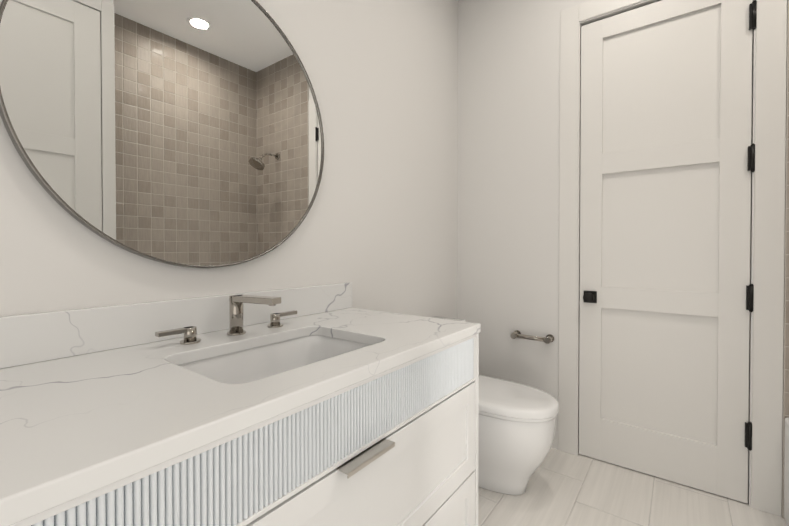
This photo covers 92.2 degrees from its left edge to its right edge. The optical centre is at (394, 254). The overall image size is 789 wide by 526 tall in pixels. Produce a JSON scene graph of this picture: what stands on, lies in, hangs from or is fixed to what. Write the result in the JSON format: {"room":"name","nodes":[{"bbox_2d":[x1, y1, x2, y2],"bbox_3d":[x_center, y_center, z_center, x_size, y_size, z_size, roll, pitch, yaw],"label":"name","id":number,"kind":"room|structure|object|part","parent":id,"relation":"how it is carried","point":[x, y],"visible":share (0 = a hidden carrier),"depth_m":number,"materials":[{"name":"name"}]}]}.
{"room":"bathroom","nodes":[
{"label":"bathroom","id":0,"kind":"room"},
{"bbox_2d":[0,282,351,369],"bbox_3d":[-0.584,0.194,1.250,0.021,0.114,1.270,0,1,37],"label":"backsplash","id":1,"kind":"structure","parent":0,"relation":"attached to","point":[35,337],"depth_m":1.07,"materials":[{"name":"white stone"}]},
{"bbox_2d":[0,0,457,318],"bbox_3d":[-0.554,-0.366,1.358,0.132,3.050,3.395,0,1,37],"label":"wall","id":2,"kind":"structure","parent":0,"point":[185,133],"depth_m":1.26,"materials":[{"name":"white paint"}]},
{"bbox_2d":[457,0,788,517],"bbox_3d":[1.425,-0.372,1.922,2.414,3.050,0.112,0,1,37],"label":"wall","id":3,"kind":"structure","parent":0,"point":[508,153],"depth_m":2.37,"materials":[{"name":"white paint"}]},
{"bbox_2d":[510,330,553,343],"bbox_3d":[0.825,0.499,2.284,0.244,0.048,0.070,0,1,37],"label":"paper holder","id":4,"kind":"object","parent":3,"relation":"attached to","point":[548,338],"visible":1,"depth_m":2.25,"materials":[{"name":"silver metal"}]},
{"bbox_2d":[558,0,786,516],"bbox_3d":[1.347,-0.127,1.956,0.929,2.558,0.156,0,1,37],"label":"door","id":5,"kind":"structure","parent":3,"relation":"in","point":[665,213],"depth_m":1.91,"materials":[{"name":"white paint"}]},
{"bbox_3d":[1.080,0.239,2.126,0.090,0.066,0.098,0,1,37],"label":"knob","id":6,"kind":"part","parent":5,"relation":"part of","materials":[{"name":"black metal"}]},
{"bbox_3d":[1.617,-0.124,1.724,0.024,2.033,0.023,0,1,37],"label":"door hinge","id":7,"kind":"part","parent":5,"relation":"part of","materials":[{"name":"black metal"}]},
{"bbox_2d":[478,448,786,525],"bbox_3d":[0.437,1.197,0.629,2.614,0.060,3.395,0,1,37],"label":"floor","id":8,"kind":"structure","parent":0,"point":[565,489],"depth_m":1.77,"materials":[{"name":"tile"}]},
{"bbox_2d":[0,330,480,525],"bbox_3d":[-0.322,0.724,1.058,0.675,0.876,1.264,0,1,37],"label":"bathroom vanity","id":9,"kind":"object","parent":8,"relation":"on","point":[324,405],"depth_m":0.80,"materials":[{"name":"wood"}]},
{"bbox_2d":[0,306,480,517],"bbox_3d":[-0.331,0.270,1.060,0.654,0.032,1.270,0,1,37],"label":"countertop","id":10,"kind":"structure","parent":9,"relation":"on","point":[66,424],"depth_m":0.74,"materials":[{"name":"white stone"}]},
{"bbox_2d":[155,295,296,344],"bbox_3d":[-0.449,0.191,1.164,0.200,0.122,0.462,0,1,37],"label":"faucet","id":11,"kind":"object","parent":10,"relation":"on","point":[236,335],"depth_m":1.18,"materials":[{"name":"silver metal"}]},
{"bbox_2d":[178,335,369,383],"bbox_3d":[-0.297,0.364,1.038,0.400,0.156,0.560,0,1,37],"label":"sink","id":12,"kind":"object","parent":10,"relation":"in","point":[264,359],"depth_m":1.19,"materials":[{"name":"white ceramic"}]},
{"bbox_3d":[-0.085,0.619,0.879,0.021,0.315,1.220,0,1,37],"label":"drawer","id":13,"kind":"part","parent":9,"relation":"part of","materials":[{"name":"white paint"}]},
{"bbox_3d":[-0.063,0.624,0.872,0.038,0.332,0.164,0,1,37],"label":"handle","id":14,"kind":"part","parent":9,"relation":"part of","materials":[{"name":"grey metal"}]},
{"bbox_3d":[-0.085,0.920,0.882,0.021,0.276,1.220,0,1,37],"label":"drawer","id":15,"kind":"part","parent":9,"relation":"part of","materials":[{"name":"white paint"}]},
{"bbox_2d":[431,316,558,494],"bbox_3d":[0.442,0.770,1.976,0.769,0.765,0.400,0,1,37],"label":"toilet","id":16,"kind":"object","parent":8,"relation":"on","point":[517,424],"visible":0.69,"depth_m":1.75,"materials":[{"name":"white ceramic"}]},
{"bbox_3d":[0.538,0.717,1.903,0.526,0.059,0.392,0,1,37],"label":"lid","id":17,"kind":"part","parent":16,"relation":"part of","materials":[{"name":"white ceramic"}]},
{"bbox_2d":[784,418,788,525],"bbox_3d":[1.574,0.940,0.811,0.819,0.450,1.507,0,1,37],"label":"bathtub","id":18,"kind":"object","parent":8,"relation":"on","point":[786,480],"visible":1,"depth_m":1.61,"materials":[{"name":"white plastic"}]}
]}

